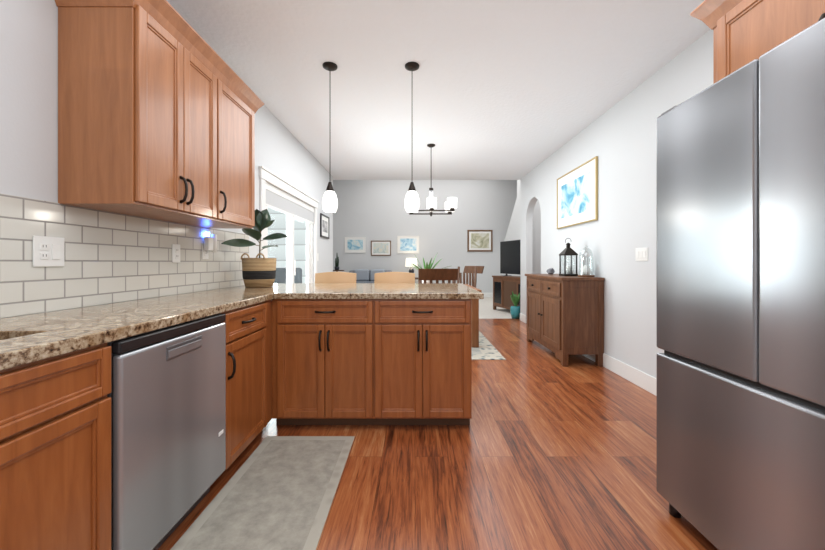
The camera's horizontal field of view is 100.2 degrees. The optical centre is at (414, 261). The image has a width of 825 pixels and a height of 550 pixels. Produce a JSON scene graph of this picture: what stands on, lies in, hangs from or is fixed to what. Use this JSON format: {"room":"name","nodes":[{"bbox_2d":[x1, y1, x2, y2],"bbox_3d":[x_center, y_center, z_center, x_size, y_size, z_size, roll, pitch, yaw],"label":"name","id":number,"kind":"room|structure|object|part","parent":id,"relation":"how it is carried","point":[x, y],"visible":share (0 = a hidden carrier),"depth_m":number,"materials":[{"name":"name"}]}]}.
{"room":"dining room and kitchen","nodes":[
{"label":"dining room and kitchen","id":0,"kind":"room"},
{"bbox_2d":[0,0,332,318],"bbox_3d":[-1.594,-0.903,2.365,0.120,4.050,8.170,0,0,0],"label":"wall","id":1,"kind":"structure","parent":0,"point":[28,98],"depth_m":1.42,"materials":[{"name":"white paint"}]},
{"bbox_2d":[0,193,248,317],"bbox_3d":[-1.528,-0.023,1.645,0.009,0.458,3.050,0,0,0],"label":"backsplash","id":2,"kind":"structure","parent":1,"relation":"attached to","point":[110,257],"depth_m":1.67,"materials":[{"name":"tile"}]},
{"bbox_2d":[33,236,63,266],"bbox_3d":[-1.518,-0.043,1.433,0.010,0.125,0.122,0,0,0],"label":"electrical outlet plate","id":3,"kind":"object","parent":2,"relation":"attached to","point":[48,251],"visible":1,"depth_m":1.43,"materials":[{"name":"white plastic"}]},
{"bbox_2d":[172,244,179,262],"bbox_3d":[-1.518,-0.054,2.196,0.010,0.118,0.072,0,0,0],"label":"electrical outlet plate","id":4,"kind":"object","parent":2,"relation":"attached to","point":[175,253],"visible":1,"depth_m":2.19,"materials":[{"name":"white plastic"}]},
{"bbox_2d":[202,232,216,258],"bbox_3d":[-1.493,-0.118,2.514,0.059,0.199,0.099,0,0,0],"label":"outlet","id":5,"kind":"object","parent":2,"relation":"attached to","point":[210,243],"depth_m":2.49,"materials":[{"name":"white plastic"}]},
{"bbox_3d":[-1.518,-0.078,2.500,0.010,0.118,0.072,0,0,0],"label":"electrical outlet plate","id":6,"kind":"part","parent":5,"relation":"part of","materials":[{"name":"white plastic"}]},
{"bbox_2d":[55,0,263,227],"bbox_3d":[-1.340,-0.731,2.026,0.382,0.961,1.217,0,0,0],"label":"upper cabinet","id":7,"kind":"object","parent":1,"relation":"attached to","point":[160,103],"visible":1,"depth_m":1.57,"materials":[{"name":"brown wood"}]},
{"bbox_2d":[258,166,318,282],"bbox_3d":[-1.564,0.089,4.375,0.140,2.065,2.000,0,0,0],"label":"door frame","id":8,"kind":"structure","parent":1,"relation":"attached to","point":[290,206],"depth_m":4.34,"materials":[{"name":"white wood"}]},
{"bbox_2d":[320,213,328,238],"bbox_3d":[-1.520,-0.598,5.820,0.025,0.380,0.520,0,0,0],"label":"picture","id":9,"kind":"object","parent":1,"relation":"attached to","point":[324,226],"visible":1,"depth_m":5.78,"materials":[{"name":"black plastic"}]},
{"bbox_2d":[333,180,516,292],"bbox_3d":[0.550,-0.903,11.060,7.940,4.050,0.120,0,0,0],"label":"wall","id":10,"kind":"structure","parent":0,"point":[372,210],"depth_m":11.00,"materials":[{"name":"white paint"}]},
{"bbox_2d":[345,237,365,252],"bbox_3d":[-1.905,-0.546,10.986,0.670,0.500,0.025,0,0,0],"label":"picture","id":11,"kind":"object","parent":10,"relation":"attached to","point":[355,244],"visible":1,"depth_m":10.98,"materials":[{"name":"white"}]},
{"bbox_2d":[371,241,390,255],"bbox_3d":[-1.084,-0.440,10.986,0.640,0.480,0.025,0,0,0],"label":"picture","id":12,"kind":"object","parent":10,"relation":"attached to","point":[380,248],"visible":0.98,"depth_m":10.98,"materials":[{"name":"white paper"}]},
{"bbox_2d":[397,236,418,253],"bbox_3d":[-0.213,-0.553,10.986,0.695,0.565,0.025,0,0,0],"label":"picture","id":13,"kind":"object","parent":10,"relation":"attached to","point":[407,244],"visible":0.98,"depth_m":10.98,"materials":[{"name":"white"}]},
{"bbox_2d":[467,230,492,251],"bbox_3d":[2.069,-0.676,10.986,0.800,0.690,0.025,0,0,0],"label":"picture","id":14,"kind":"object","parent":10,"relation":"attached to","point":[479,240],"visible":1,"depth_m":10.98,"materials":[{"name":"white paper"}]},
{"bbox_2d":[484,293,492,296],"bbox_3d":[0.550,1.050,10.993,7.699,0.145,0.014,0,0,0],"label":"baseboard","id":15,"kind":"structure","parent":10,"relation":"attached to","point":[488,294],"depth_m":10.99,"materials":[{"name":"white"}]},
{"bbox_2d":[157,319,717,549],"bbox_3d":[0.550,1.152,2.560,7.940,0.060,8.560,0,0,0],"label":"floor","id":16,"kind":"structure","parent":0,"point":[545,449],"depth_m":1.85,"materials":[{"name":"brown wood"}]},
{"bbox_2d":[0,343,110,549],"bbox_3d":[-1.209,0.684,0.616,0.622,0.875,0.912,0,0,0],"label":"base cabinet","id":17,"kind":"object","parent":16,"relation":"on","point":[55,452],"visible":1,"depth_m":0.91,"materials":[{"name":"brown wood"}]},
{"bbox_2d":[107,313,225,549],"bbox_3d":[-1.212,0.686,1.386,0.586,0.872,0.612,0,0,0],"label":"dishwasher","id":18,"kind":"object","parent":16,"relation":"on","point":[167,394],"visible":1,"depth_m":1.27,"materials":[{"name":"metal"}]},
{"bbox_2d":[222,300,271,469],"bbox_3d":[-1.209,0.684,2.013,0.622,0.875,0.625,0,0,0],"label":"base cabinet","id":19,"kind":"object","parent":16,"relation":"on","point":[248,373],"visible":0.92,"depth_m":1.94,"materials":[{"name":"brown wood"}]},
{"bbox_2d":[170,436,354,549],"bbox_3d":[-0.667,1.118,1.405,0.565,0.006,1.610,0,0,0],"label":"runner rug","id":20,"kind":"object","parent":16,"relation":"on","point":[276,492],"visible":1,"depth_m":1.62,"materials":[{"name":"grey fabric"}]},
{"bbox_2d":[272,299,383,424],"bbox_3d":[-0.587,0.684,2.600,0.733,0.876,0.630,0,0,0],"label":"base cabinet","id":21,"kind":"object","parent":16,"relation":"on","point":[371,361],"depth_m":2.30,"materials":[{"name":"brown wood"}]},
{"bbox_2d":[0,283,299,370],"bbox_3d":[-1.226,0.226,1.735,0.592,0.038,3.230,0,0,0],"label":"countertop","id":22,"kind":"structure","parent":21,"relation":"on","point":[27,339],"depth_m":1.24,"materials":[{"name":"stone"}]},
{"bbox_2d":[221,209,286,287],"bbox_3d":[-1.261,-0.120,2.857,0.504,0.650,0.374,0,0,0],"label":"potted plant","id":23,"kind":"object","parent":22,"relation":"on","point":[259,272],"visible":0.98,"depth_m":2.77,"materials":[{"name":"beige wicker"}]},
{"bbox_2d":[276,283,483,298],"bbox_3d":[-0.234,0.226,2.811,1.376,0.038,1.079,0,0,0],"label":"countertop","id":24,"kind":"structure","parent":21,"relation":"on","point":[306,290],"depth_m":2.42,"materials":[{"name":"stone"}]},
{"bbox_2d":[315,272,356,282],"bbox_3d":[-0.845,0.613,3.470,0.442,1.018,0.501,0,0,0],"label":"bar stool","id":25,"kind":"object","parent":16,"relation":"on","point":[335,277],"visible":0.23,"depth_m":3.63,"materials":[{"name":"beige wood"}]},
{"bbox_2d":[374,272,414,282],"bbox_3d":[-0.215,0.613,3.470,0.442,1.018,0.501,0,0,0],"label":"bar stool","id":26,"kind":"object","parent":16,"relation":"on","point":[394,277],"visible":0.23,"depth_m":3.63,"materials":[{"name":"beige wood"}]},
{"bbox_2d":[384,299,471,424],"bbox_3d":[0.026,0.684,2.600,0.705,0.876,0.630,0,0,0],"label":"base cabinet","id":27,"kind":"object","parent":16,"relation":"on","point":[428,342],"depth_m":2.30,"materials":[{"name":"brown wood"}]},
{"bbox_2d":[472,331,505,359],"bbox_3d":[-0.055,1.118,5.175,2.190,0.008,2.450,0,0,0],"label":"area rug","id":28,"kind":"object","parent":16,"relation":"on","point":[486,349],"visible":0.17,"depth_m":4.25,"materials":[{"name":"beige fabric"}]},
{"bbox_2d":[418,269,457,282],"bbox_3d":[0.255,0.592,4.067,0.440,1.040,0.685,0,0,0],"label":"dining chair","id":29,"kind":"object","parent":28,"relation":"on","point":[437,275],"visible":0.31,"depth_m":3.77,"materials":[{"name":"brown wood"}]},
{"bbox_2d":[457,266,483,287],"bbox_3d":[0.846,0.592,6.036,0.685,1.040,0.440,0,0,-41],"label":"dining chair","id":30,"kind":"object","parent":28,"relation":"on","point":[474,270],"visible":0.46,"depth_m":6.14,"materials":[{"name":"brown wood"}]},
{"bbox_2d":[464,284,481,347],"bbox_3d":[0.280,0.737,5.050,1.160,0.750,1.200,0,0,0],"label":"dining table","id":31,"kind":"object","parent":28,"relation":"on","point":[475,323],"visible":0.17,"depth_m":4.48,"materials":[{"name":"brown wood"}]},
{"bbox_2d":[408,254,449,282],"bbox_3d":[0.211,0.108,5.054,0.654,0.500,0.612,0,0,0],"label":"potted plant","id":32,"kind":"object","parent":31,"relation":"on","point":[427,266],"visible":0.44,"depth_m":4.99,"materials":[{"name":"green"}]},
{"bbox_2d":[525,274,604,365],"bbox_3d":[1.785,0.644,4.298,0.478,0.954,1.235,0,0,0],"label":"sideboard","id":33,"kind":"object","parent":16,"relation":"on","point":[565,316],"visible":1,"depth_m":3.70,"materials":[{"name":"brown wood"}]},
{"bbox_2d":[546,268,554,273],"bbox_3d":[1.767,0.121,4.502,0.099,0.083,0.099,0,0,0],"label":"geode","id":34,"kind":"object","parent":33,"relation":"on","point":[550,271],"visible":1,"depth_m":4.47,"materials":[{"name":"grey stone"}]},
{"bbox_2d":[559,238,577,275],"bbox_3d":[1.830,-0.060,4.120,0.160,0.452,0.160,0,0,0],"label":"lantern","id":35,"kind":"object","parent":33,"relation":"on","point":[568,251],"visible":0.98,"depth_m":4.08,"materials":[{"name":"black metal"}]},
{"bbox_2d":[578,246,594,276],"bbox_3d":[1.915,-0.010,3.860,0.170,0.352,0.170,0,0,0],"label":"glass cloche","id":36,"kind":"object","parent":33,"relation":"on","point":[586,270],"visible":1,"depth_m":3.83,"materials":[{"name":"clear glass"}]},
{"bbox_2d":[657,18,824,549],"bbox_3d":[1.516,0.222,1.119,0.818,1.800,0.945,0,0,0],"label":"fridge","id":37,"kind":"object","parent":16,"relation":"on","point":[741,306],"visible":1,"depth_m":1.15,"materials":[{"name":"metal"}]},
{"bbox_2d":[167,0,709,179],"bbox_3d":[0.873,-1.648,2.500,5.054,0.100,8.440,0,0,0],"label":"ceiling","id":38,"kind":"structure","parent":0,"point":[503,89],"depth_m":2.86,"materials":[{"name":"white paint"}]},
{"bbox_2d":[322,62,337,211],"bbox_3d":[-0.692,-1.004,2.810,0.124,1.187,0.124,0,0,0],"label":"pendant light","id":39,"kind":"object","parent":38,"relation":"hanging from","point":[329,202],"visible":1,"depth_m":2.77,"materials":[{"name":"white glass"}]},
{"bbox_2d":[404,62,419,211],"bbox_3d":[-0.024,-1.004,2.810,0.124,1.187,0.124,0,0,0],"label":"pendant light","id":40,"kind":"object","parent":38,"relation":"hanging from","point":[412,203],"visible":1,"depth_m":2.77,"materials":[{"name":"white glass"}]},
{"bbox_2d":[409,144,456,215],"bbox_3d":[0.220,-1.107,4.710,0.672,0.979,0.452,0,0,0],"label":"chandelier","id":41,"kind":"object","parent":38,"relation":"hanging from","point":[450,204],"visible":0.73,"depth_m":4.54,"materials":[{"name":"white glass"}]},
{"bbox_2d":[479,297,519,318],"bbox_3d":[0.550,1.152,8.980,7.940,0.060,4.280,0,0,0],"label":"floor","id":42,"kind":"structure","parent":0,"point":[486,311],"depth_m":7.82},
{"bbox_2d":[349,269,391,282],"bbox_3d":[-1.390,0.672,10.425,1.340,0.900,0.990,0,0,0],"label":"sofa","id":43,"kind":"object","parent":42,"relation":"on","point":[365,276],"visible":0.38,"depth_m":10.52,"materials":[{"name":"grey fabric"}]},
{"bbox_2d":[492,275,519,309],"bbox_3d":[2.245,0.722,7.521,0.440,0.800,1.490,0,0,-17],"label":"tv console","id":44,"kind":"object","parent":42,"relation":"on","point":[504,287],"visible":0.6,"depth_m":7.66,"materials":[{"name":"brown wood"}]},
{"bbox_2d":[500,240,519,275],"bbox_3d":[2.236,-0.080,7.518,0.200,0.800,1.370,0,0,-17],"label":"screen","id":45,"kind":"object","parent":44,"relation":"on","point":[509,257],"visible":0.56,"depth_m":7.74,"materials":[{"name":"black plastic"}]},
{"bbox_2d":[510,291,519,318],"bbox_3d":[1.985,0.852,6.860,0.247,0.538,0.215,0,0,0],"label":"floor plant","id":46,"kind":"object","parent":42,"relation":"on","point":[515,310],"visible":0.96,"depth_m":6.80,"materials":[{"name":"green plant"}]},
{"bbox_3d":[-2.330,0.682,10.300,0.440,0.880,0.440,0,0,0],"label":"plant stand","id":47,"kind":"object","parent":42,"relation":"on","visible":0},
{"bbox_2d":[335,254,338,269],"bbox_3d":[-2.330,-0.020,10.300,0.150,0.521,0.150,0,0,0],"label":"cactus pot","id":48,"kind":"object","parent":47,"relation":"on","point":[337,263],"visible":1,"depth_m":10.29,"materials":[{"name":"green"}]},
{"bbox_3d":[-0.110,0.802,10.600,0.540,0.640,0.540,0,0,0],"label":"side table","id":49,"kind":"object","parent":42,"relation":"on","visible":0},
{"bbox_2d":[405,258,416,272],"bbox_3d":[-0.110,0.180,10.600,0.380,0.600,0.380,0,0,0],"label":"table lamp","id":50,"kind":"object","parent":49,"relation":"on","point":[409,261],"visible":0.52,"depth_m":10.47,"materials":[{"name":"grey fabric"}]},
{"bbox_2d":[501,180,519,275],"bbox_3d":[2.810,-0.903,8.820,0.120,4.050,4.360,0,0,0],"label":"wall","id":51,"kind":"structure","parent":0,"point":[513,232],"depth_m":9.44,"materials":[{"name":"white paint"}]},
{"bbox_2d":[533,200,540,273],"bbox_3d":[3.335,-0.903,6.580,2.370,4.050,0.120,0,0,0],"label":"wall","id":52,"kind":"structure","parent":0,"point":[537,240],"depth_m":6.52,"materials":[{"name":"white paint"}]},
{"bbox_2d":[520,29,712,377],"bbox_3d":[2.090,-0.903,2.520,0.120,4.050,8.240,0,0,0],"label":"wall","id":53,"kind":"structure","parent":0,"point":[619,139],"depth_m":3.36,"materials":[{"name":"white paint"}]},
{"bbox_2d":[520,313,525,322],"bbox_3d":[2.023,1.050,6.475,0.014,0.145,0.330,0,0,0],"label":"baseboard","id":54,"kind":"structure","parent":53,"relation":"attached to","point":[522,317],"depth_m":6.45,"materials":[{"name":"white"}]},
{"bbox_2d":[557,156,597,228],"bbox_3d":[2.015,-0.818,4.350,0.025,0.710,1.060,0,0,0],"label":"framed picture","id":55,"kind":"object","parent":53,"relation":"attached to","point":[577,195],"visible":1,"depth_m":4.25,"materials":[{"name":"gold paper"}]},
{"bbox_2d":[583,353,656,395],"bbox_3d":[2.023,1.050,3.605,0.014,0.145,3.910,0,0,0],"label":"baseboard","id":56,"kind":"structure","parent":53,"relation":"attached to","point":[643,380],"depth_m":3.23,"materials":[{"name":"white"}]},
{"bbox_2d":[636,247,647,260],"bbox_3d":[2.025,-0.068,3.085,0.010,0.118,0.165,0,0,0],"label":"switch plate","id":57,"kind":"object","parent":53,"relation":"attached to","point":[641,254],"visible":1,"depth_m":3.07,"materials":[{"name":"white plastic"}]},
{"bbox_2d":[690,0,824,83],"bbox_3d":[1.683,-0.960,1.120,0.687,0.503,1.122,0,0,0],"label":"upper cabinet","id":58,"kind":"object","parent":53,"relation":"attached to","point":[745,32],"visible":0.35,"depth_m":1.44,"materials":[{"name":"brown wood"}]},
{"label":"outside","id":59,"kind":"structure","parent":0,"visible":0},
{"bbox_3d":[-3.428,1.212,11.250,3.545,0.060,21.500,0,0,0],"label":"ground","id":60,"kind":"structure","parent":59,"visible":0},
{"bbox_2d":[275,268,301,282],"bbox_3d":[-2.227,0.642,5.684,0.800,1.080,0.750,0,0,-15],"label":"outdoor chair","id":61,"kind":"object","parent":60,"relation":"on","point":[280,270],"depth_m":5.93,"materials":[{"name":"grey"}]},
{"bbox_3d":[-2.537,-0.903,6.390,1.766,4.050,0.120,0,0,0],"label":"wall","id":62,"kind":"structure","parent":0,"visible":0},
{"bbox_2d":[268,207,305,282],"bbox_3d":[-2.538,-0.873,6.314,1.764,4.110,0.028,0,0,0],"label":"siding","id":63,"kind":"object","parent":62,"relation":"attached to","point":[281,230],"depth_m":6.30,"materials":[{"name":"white"}]}
]}

